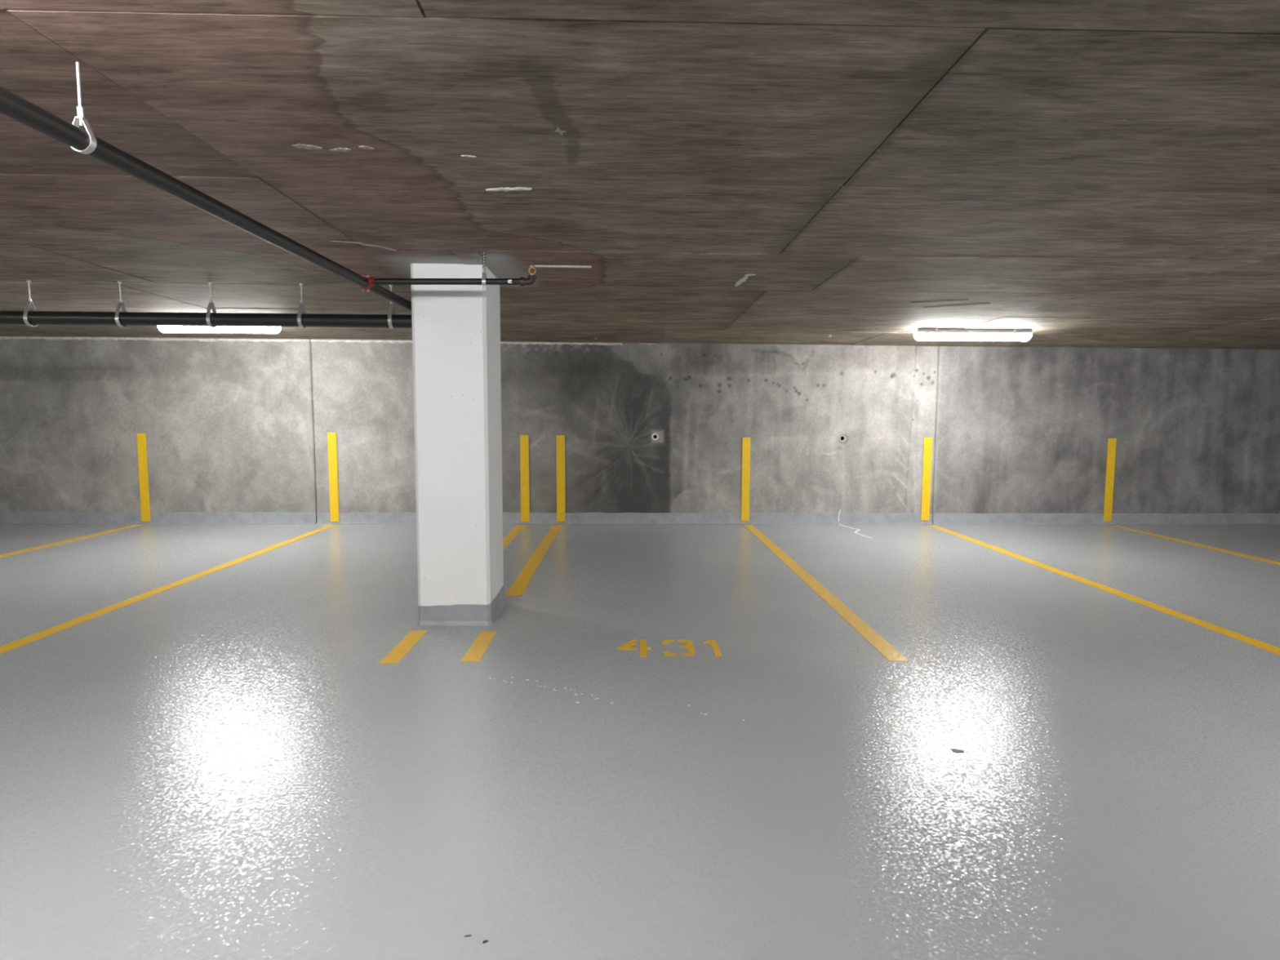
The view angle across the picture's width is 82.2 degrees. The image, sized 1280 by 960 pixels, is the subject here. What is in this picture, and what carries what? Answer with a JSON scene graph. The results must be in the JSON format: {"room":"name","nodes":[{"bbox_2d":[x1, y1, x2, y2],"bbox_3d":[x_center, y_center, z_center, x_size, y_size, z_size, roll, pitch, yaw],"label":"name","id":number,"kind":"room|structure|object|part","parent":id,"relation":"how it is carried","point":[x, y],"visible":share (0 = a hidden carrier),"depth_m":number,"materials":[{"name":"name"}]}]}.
{"room":"parking garage","nodes":[
{"label":"parking garage","id":0,"kind":"room"},
{"bbox_2d":[0,523,1279,959],"bbox_3d":[-0.013,1.495,0.505,23.940,0.252,18.741,0,5,-1],"label":"floor","id":1,"kind":"structure","parent":0,"point":[225,763],"depth_m":3.13,"materials":[{"name":"grey concrete"}]},
{"bbox_2d":[0,524,142,557],"bbox_3d":[-6.275,0.797,6.670,0.115,0.002,5.180,0,5,-1],"label":"painted line","id":2,"kind":"object","parent":1,"relation":"on","point":[132,526],"depth_m":8.03,"materials":[{"name":"yellow paint"}]},
{"bbox_2d":[0,524,336,653],"bbox_3d":[-3.851,0.802,6.716,0.115,0.002,5.180,0,5,-1],"label":"painted line","id":3,"kind":"object","parent":1,"relation":"on","point":[54,629],"depth_m":5.58,"materials":[{"name":"yellow paint"}]},
{"bbox_2d":[378,631,426,663],"bbox_3d":[-1.433,1.012,4.468,0.109,0.002,0.625,0,5,-1],"label":"painted line","id":4,"kind":"object","parent":1,"relation":"on","point":[398,652],"depth_m":4.43,"materials":[{"name":"yellow paint"}]},
{"bbox_2d":[410,263,505,626],"bbox_3d":[-1.247,-0.237,5.098,0.506,2.378,0.601,0,5,-1],"label":"column","id":5,"kind":"structure","parent":1,"relation":"on","point":[456,328],"depth_m":4.83,"materials":[{"name":"white paint"}]},
{"bbox_2d":[460,631,497,662],"bbox_3d":[-0.978,1.012,4.482,0.109,0.002,0.585,0,5,-1],"label":"painted line","id":6,"kind":"object","parent":1,"relation":"on","point":[478,647],"depth_m":4.44,"materials":[{"name":"yellow paint"}]},
{"bbox_2d":[502,525,524,550],"bbox_3d":[-1.483,0.740,7.519,0.130,0.002,3.660,0,5,-1],"label":"painted line","id":7,"kind":"object","parent":1,"relation":"on","point":[516,530],"depth_m":8.58,"materials":[{"name":"yellow paint"}]},
{"bbox_2d":[504,525,561,595],"bbox_3d":[-1.023,0.741,7.532,0.130,0.002,3.650,0,5,-1],"label":"painted line","id":8,"kind":"object","parent":1,"relation":"on","point":[519,585],"depth_m":6.87,"materials":[{"name":"yellow paint"}]},
{"bbox_2d":[617,639,722,656],"bbox_3d":[0.173,1.019,4.455,0.613,0.002,0.330,0,5,-1],"label":"number","id":9,"kind":"object","parent":1,"relation":"on","point":[643,647],"visible":1,"depth_m":4.46,"materials":[{"name":"yellow paint"}]},
{"bbox_2d":[744,524,909,661],"bbox_3d":[1.445,0.811,6.845,0.120,0.002,5.245,0,5,-1],"label":"painted line","id":10,"kind":"object","parent":1,"relation":"on","point":[891,654],"depth_m":5.44,"materials":[{"name":"yellow paint"}]},
{"bbox_2d":[951,748,964,753],"bbox_3d":[1.344,1.144,3.099,0.056,0.001,0.041,0,5,-1],"label":"debris","id":11,"kind":"object","parent":1,"relation":"on","point":[955,750],"visible":1,"depth_m":3.10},
{"bbox_2d":[928,525,1279,655],"bbox_3d":[3.815,0.818,6.873,0.120,0.002,5.200,0,5,-1],"label":"painted line","id":12,"kind":"object","parent":1,"relation":"on","point":[1239,637],"depth_m":5.67,"materials":[{"name":"yellow paint"}]},
{"bbox_2d":[1111,525,1279,564],"bbox_3d":[6.192,0.824,6.908,0.115,0.002,5.180,0,5,-1],"label":"painted line","id":13,"kind":"object","parent":1,"relation":"on","point":[1118,526],"depth_m":8.01,"materials":[{"name":"yellow paint"}]},
{"bbox_2d":[0,0,1279,349],"bbox_3d":[-0.001,-1.142,0.200,23.940,0.535,18.601,0,5,-1],"label":"ceiling","id":14,"kind":"structure","parent":0,"point":[1073,173],"depth_m":2.82,"materials":[{"name":"concrete"}]},
{"bbox_3d":[-8.280,-1.754,8.500,2.438,0.045,1.351,0,5,-1],"label":"formwork panel","id":15,"kind":"part","parent":14,"relation":"part of","materials":[{"name":"concrete"}]},
{"bbox_3d":[-4.795,-1.433,4.825,2.438,0.043,1.173,0,5,-1],"label":"formwork panel","id":16,"kind":"part","parent":14,"relation":"part of","materials":[{"name":"concrete"}]},
{"bbox_3d":[-5.158,-1.531,6.022,2.438,0.044,1.238,0,5,-1],"label":"formwork panel","id":17,"kind":"part","parent":14,"relation":"part of","materials":[{"name":"concrete"}]},
{"bbox_3d":[-5.181,-1.630,7.263,2.438,0.043,1.248,0,5,-1],"label":"formwork panel","id":18,"kind":"part","parent":14,"relation":"part of","materials":[{"name":"concrete"}]},
{"bbox_3d":[-2.794,-1.226,2.401,2.438,0.040,1.253,0,5,-1],"label":"formwork panel","id":19,"kind":"part","parent":14,"relation":"part of","materials":[{"name":"concrete"}]},
{"bbox_3d":[-5.841,-1.738,8.547,2.438,0.043,1.351,0,5,-1],"label":"formwork panel","id":20,"kind":"part","parent":14,"relation":"part of","materials":[{"name":"concrete"}]},
{"bbox_3d":[-2.817,-1.324,3.652,2.438,0.043,1.253,0,5,-1],"label":"formwork panel","id":21,"kind":"part","parent":14,"relation":"part of","materials":[{"name":"concrete"}]},
{"bbox_2d":[0,280,412,328],"bbox_3d":[-6.652,-1.307,5.361,10.839,0.337,0.112,0,5,-1],"label":"drain pipe","id":22,"kind":"object","parent":14,"relation":"hanging from","point":[34,317],"visible":0.71,"depth_m":5.40,"materials":[{"name":"metal"}]},
{"bbox_3d":[-4.491,-1.379,5.395,0.025,0.181,0.025,0,5,-1],"label":"rod","id":23,"kind":"part","parent":22,"relation":"part of","materials":[{"name":"metal"}]},
{"bbox_3d":[-3.831,-1.377,5.408,0.025,0.178,0.025,0,5,-1],"label":"rod","id":24,"kind":"part","parent":22,"relation":"part of","materials":[{"name":"metal"}]},
{"bbox_3d":[-3.171,-1.374,5.421,0.025,0.175,0.025,0,5,-1],"label":"rod","id":25,"kind":"part","parent":22,"relation":"part of","materials":[{"name":"metal"}]},
{"bbox_3d":[-2.507,-1.371,5.434,0.025,0.172,0.025,0,5,-1],"label":"rod","id":26,"kind":"part","parent":22,"relation":"part of","materials":[{"name":"metal"}]},
{"bbox_3d":[-1.740,-1.117,1.165,2.438,0.045,1.263,0,5,-1],"label":"formwork panel","id":27,"kind":"part","parent":14,"relation":"part of","materials":[{"name":"concrete"}]},
{"bbox_2d":[157,325,280,333],"bbox_3d":[-4.332,-1.584,7.559,1.220,0.130,0.146,0,5,-1],"label":"ceiling lamp","id":28,"kind":"object","parent":14,"relation":"attached to","point":[183,329],"visible":0.38,"depth_m":7.51,"materials":[{"name":"white plastic"}]},
{"bbox_3d":[-2.356,-1.418,4.872,2.438,0.041,1.173,0,5,-1],"label":"formwork panel","id":29,"kind":"part","parent":14,"relation":"part of","materials":[{"name":"concrete"}]},
{"bbox_3d":[-2.718,-1.516,6.069,2.438,0.042,1.238,0,5,-1],"label":"formwork panel","id":30,"kind":"part","parent":14,"relation":"part of","materials":[{"name":"concrete"}]},
{"bbox_2d":[0,62,536,311],"bbox_3d":[-1.043,-0.780,-0.935,1.052,0.264,16.315,0,5,-1],"label":"pipe","id":31,"kind":"object","parent":14,"relation":"attached to","point":[11,104],"visible":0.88,"depth_m":2.51,"materials":[{"name":"black metal"}]},
{"bbox_3d":[-1.591,-1.096,2.081,0.016,0.174,0.016,0,5,-1],"label":"rod","id":32,"kind":"part","parent":31,"relation":"part of","materials":[{"name":"metal"}]},
{"bbox_3d":[-0.928,-1.287,4.366,0.016,0.144,0.016,0,5,-1],"label":"rod","id":33,"kind":"part","parent":31,"relation":"part of","materials":[{"name":"metal"}]},
{"bbox_3d":[-0.643,-1.245,4.375,0.043,0.058,0.018,1,5,14],"label":"frame","id":34,"kind":"part","parent":31,"relation":"part of","materials":[{"name":"gold metal"}]},
{"bbox_3d":[-2.742,-1.613,7.310,2.438,0.046,1.248,0,5,-1],"label":"formwork panel","id":35,"kind":"part","parent":14,"relation":"part of","materials":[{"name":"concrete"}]},
{"bbox_3d":[-3.401,-1.722,8.595,2.438,0.043,1.351,0,5,-1],"label":"formwork panel","id":36,"kind":"part","parent":14,"relation":"part of","materials":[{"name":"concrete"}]},
{"bbox_3d":[-0.354,-1.208,2.449,2.438,0.044,1.253,0,5,-1],"label":"formwork panel","id":37,"kind":"part","parent":14,"relation":"part of","materials":[{"name":"concrete"}]},
{"bbox_3d":[-0.378,-1.309,3.700,2.438,0.041,1.253,0,5,-1],"label":"formwork panel","id":38,"kind":"part","parent":14,"relation":"part of","materials":[{"name":"concrete"}]},
{"bbox_3d":[-0.962,-1.703,8.643,2.438,0.048,1.351,0,5,-1],"label":"formwork panel","id":39,"kind":"part","parent":14,"relation":"part of","materials":[{"name":"concrete"}]},
{"bbox_3d":[-0.302,-1.599,7.358,2.438,0.040,1.248,0,5,-1],"label":"formwork panel","id":40,"kind":"part","parent":14,"relation":"part of","materials":[{"name":"concrete"}]},
{"bbox_3d":[-0.279,-1.499,6.117,2.438,0.042,1.238,0,5,-1],"label":"formwork panel","id":41,"kind":"part","parent":14,"relation":"part of","materials":[{"name":"concrete"}]},
{"bbox_3d":[0.084,-1.401,4.920,2.438,0.042,1.173,0,5,-1],"label":"formwork panel","id":42,"kind":"part","parent":14,"relation":"part of","materials":[{"name":"concrete"}]},
{"bbox_3d":[1.478,-1.689,8.690,2.438,0.042,1.351,0,5,-1],"label":"formwork panel","id":43,"kind":"part","parent":14,"relation":"part of","materials":[{"name":"concrete"}]},
{"bbox_3d":[0.699,-1.100,1.213,2.438,0.046,1.263,0,5,-1],"label":"formwork panel","id":44,"kind":"part","parent":14,"relation":"part of","materials":[{"name":"concrete"}]},
{"bbox_3d":[2.137,-1.583,7.405,2.438,0.039,1.248,0,5,-1],"label":"formwork panel","id":45,"kind":"part","parent":14,"relation":"part of","materials":[{"name":"concrete"}]},
{"bbox_3d":[2.161,-1.482,6.165,2.438,0.043,1.238,0,5,-1],"label":"formwork panel","id":46,"kind":"part","parent":14,"relation":"part of","materials":[{"name":"concrete"}]},
{"bbox_2d":[913,327,1032,341],"bbox_3d":[3.497,-1.531,7.712,1.220,0.130,0.146,0,5,-1],"label":"ceiling lamp","id":47,"kind":"object","parent":14,"relation":"attached to","point":[922,333],"visible":0.97,"depth_m":7.65,"materials":[{"name":"white plastic"}]},
{"bbox_2d":[913,332,1031,341],"bbox_3d":[3.496,-1.505,7.714,1.220,0.078,0.120,0,5,-1],"label":"diffuser","id":48,"kind":"object","parent":47,"relation":"attached to","point":[971,336],"depth_m":7.66,"materials":[{"name":"white plastic"}]},
{"bbox_3d":[3.917,-1.671,8.738,2.438,0.044,1.351,0,5,-1],"label":"formwork panel","id":49,"kind":"part","parent":14,"relation":"part of","materials":[{"name":"concrete"}]},
{"bbox_3d":[2.062,-1.292,3.747,2.438,0.042,1.253,0,5,-1],"label":"formwork panel","id":50,"kind":"part","parent":14,"relation":"part of","materials":[{"name":"concrete"}]},
{"bbox_3d":[2.523,-1.384,4.968,2.438,0.042,1.173,0,5,-1],"label":"formwork panel","id":51,"kind":"part","parent":14,"relation":"part of","materials":[{"name":"concrete"}]},
{"bbox_3d":[2.085,-1.191,2.497,2.438,0.044,1.253,0,5,-1],"label":"formwork panel","id":52,"kind":"part","parent":14,"relation":"part of","materials":[{"name":"concrete"}]},
{"bbox_3d":[4.577,-1.565,7.453,2.438,0.042,1.248,0,5,-1],"label":"formwork panel","id":53,"kind":"part","parent":14,"relation":"part of","materials":[{"name":"concrete"}]},
{"bbox_3d":[4.600,-1.466,6.212,2.438,0.042,1.238,0,5,-1],"label":"formwork panel","id":54,"kind":"part","parent":14,"relation":"part of","materials":[{"name":"concrete"}]},
{"bbox_3d":[6.357,-1.656,8.786,2.438,0.042,1.351,0,5,-1],"label":"formwork panel","id":55,"kind":"part","parent":14,"relation":"part of","materials":[{"name":"concrete"}]},
{"bbox_3d":[4.963,-1.368,5.015,2.438,0.041,1.173,0,5,-1],"label":"formwork panel","id":56,"kind":"part","parent":14,"relation":"part of","materials":[{"name":"concrete"}]},
{"bbox_3d":[7.016,-1.547,7.501,2.438,0.044,1.248,0,5,-1],"label":"formwork panel","id":57,"kind":"part","parent":14,"relation":"part of","materials":[{"name":"concrete"}]},
{"bbox_3d":[4.501,-1.274,3.795,2.438,0.044,1.253,0,5,-1],"label":"formwork panel","id":58,"kind":"part","parent":14,"relation":"part of","materials":[{"name":"concrete"}]},
{"bbox_3d":[8.796,-1.640,8.833,2.438,0.042,1.351,0,5,-1],"label":"formwork panel","id":59,"kind":"part","parent":14,"relation":"part of","materials":[{"name":"concrete"}]},
{"bbox_3d":[7.040,-1.448,6.260,2.438,0.045,1.238,0,5,-1],"label":"formwork panel","id":60,"kind":"part","parent":14,"relation":"part of","materials":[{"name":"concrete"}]},
{"bbox_2d":[0,338,1279,521],"bbox_3d":[-0.182,-0.819,9.599,23.940,2.750,0.411,0,5,-1],"label":"wall","id":61,"kind":"structure","parent":0,"point":[228,426],"depth_m":9.42,"materials":[{"name":"concrete"}]},
{"bbox_2d":[136,433,150,521],"bbox_3d":[-6.325,-0.031,9.348,0.110,1.123,0.006,0,5,-1],"label":"painted stripe","id":62,"kind":"object","parent":61,"relation":"attached to","point":[141,437],"depth_m":9.35,"materials":[{"name":"yellow paint"}]},
{"bbox_2d":[0,336,310,342],"bbox_3d":[-8.152,-1.793,9.166,7.982,0.102,0.024,0,5,-1],"label":"trim","id":63,"kind":"structure","parent":61,"relation":"attached to","point":[1,337],"depth_m":9.20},
{"bbox_3d":[-8.157,-0.657,9.291,7.982,2.420,0.051,0,5,-1],"label":"wall panel","id":64,"kind":"part","parent":61,"relation":"part of","materials":[{"name":"concrete"}]},
{"bbox_2d":[327,432,339,521],"bbox_3d":[-3.925,-0.034,9.393,0.110,1.139,0.006,0,5,-1],"label":"painted stripe","id":65,"kind":"object","parent":61,"relation":"attached to","point":[331,437],"depth_m":9.39,"materials":[{"name":"yellow paint"}]},
{"bbox_2d":[310,339,622,345],"bbox_3d":[-2.186,-1.754,9.282,3.924,0.082,0.024,0,5,-1],"label":"trim","id":66,"kind":"structure","parent":61,"relation":"attached to","point":[311,340],"depth_m":9.28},
{"bbox_2d":[520,435,529,521],"bbox_3d":[-1.482,-0.019,9.441,0.109,1.117,0.006,0,5,-1],"label":"painted stripe","id":67,"kind":"object","parent":61,"relation":"attached to","point":[524,439],"depth_m":9.44,"materials":[{"name":"yellow paint"}]},
{"bbox_2d":[556,435,565,521],"bbox_3d":[-1.019,-0.018,9.450,0.108,1.117,0.006,0,5,-1],"label":"painted stripe","id":68,"kind":"object","parent":61,"relation":"attached to","point":[561,516],"depth_m":9.45,"materials":[{"name":"yellow paint"}]},
{"bbox_3d":[-0.165,-0.640,9.444,7.976,2.420,0.051,0,5,-1],"label":"wall panel","id":69,"kind":"part","parent":61,"relation":"part of","materials":[{"name":"concrete"}]},
{"bbox_2d":[0,511,1279,524],"bbox_3d":[-0.183,0.494,9.511,23.940,0.147,0.038,0,5,-1],"label":"baseboard","id":70,"kind":"structure","parent":61,"relation":"attached to","point":[362,517],"depth_m":9.53,"materials":[{"name":"grey paint"}]},
{"bbox_2d":[651,433,658,440],"bbox_3d":[0.194,-0.562,9.495,0.094,0.094,0.137,0,5,-1],"label":"pipe sleeve","id":71,"kind":"object","parent":61,"relation":"attached to","point":[655,437],"visible":1,"depth_m":9.43,"materials":[{"name":"white plastic"}]},
{"bbox_2d":[741,437,750,520],"bbox_3d":[1.370,-0.007,9.496,0.102,1.083,0.006,0,5,-1],"label":"painted stripe","id":72,"kind":"object","parent":61,"relation":"attached to","point":[746,441],"depth_m":9.49,"materials":[{"name":"yellow paint"}]},
{"bbox_2d":[839,435,845,441],"bbox_3d":[2.614,-0.543,9.545,0.088,0.088,0.132,0,5,-1],"label":"tie hole","id":73,"kind":"object","parent":61,"relation":"attached to","point":[842,437],"visible":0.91,"depth_m":9.48,"materials":[{"name":"concrete"}]},
{"bbox_2d":[920,437,932,519],"bbox_3d":[3.728,-0.012,9.540,0.105,1.077,0.006,0,5,-1],"label":"painted stripe","id":74,"kind":"object","parent":61,"relation":"attached to","point":[927,450],"depth_m":9.54,"materials":[{"name":"yellow paint"}]},
{"bbox_3d":[7.813,-0.622,9.597,7.953,2.420,0.051,0,5,-1],"label":"wall panel","id":75,"kind":"part","parent":61,"relation":"part of","materials":[{"name":"concrete"}]},
{"bbox_2d":[1103,438,1116,520],"bbox_3d":[6.140,-0.003,9.586,0.105,1.085,0.006,0,5,-1],"label":"painted stripe","id":76,"kind":"object","parent":61,"relation":"attached to","point":[1111,454],"depth_m":9.58,"materials":[{"name":"yellow paint"}]}
]}

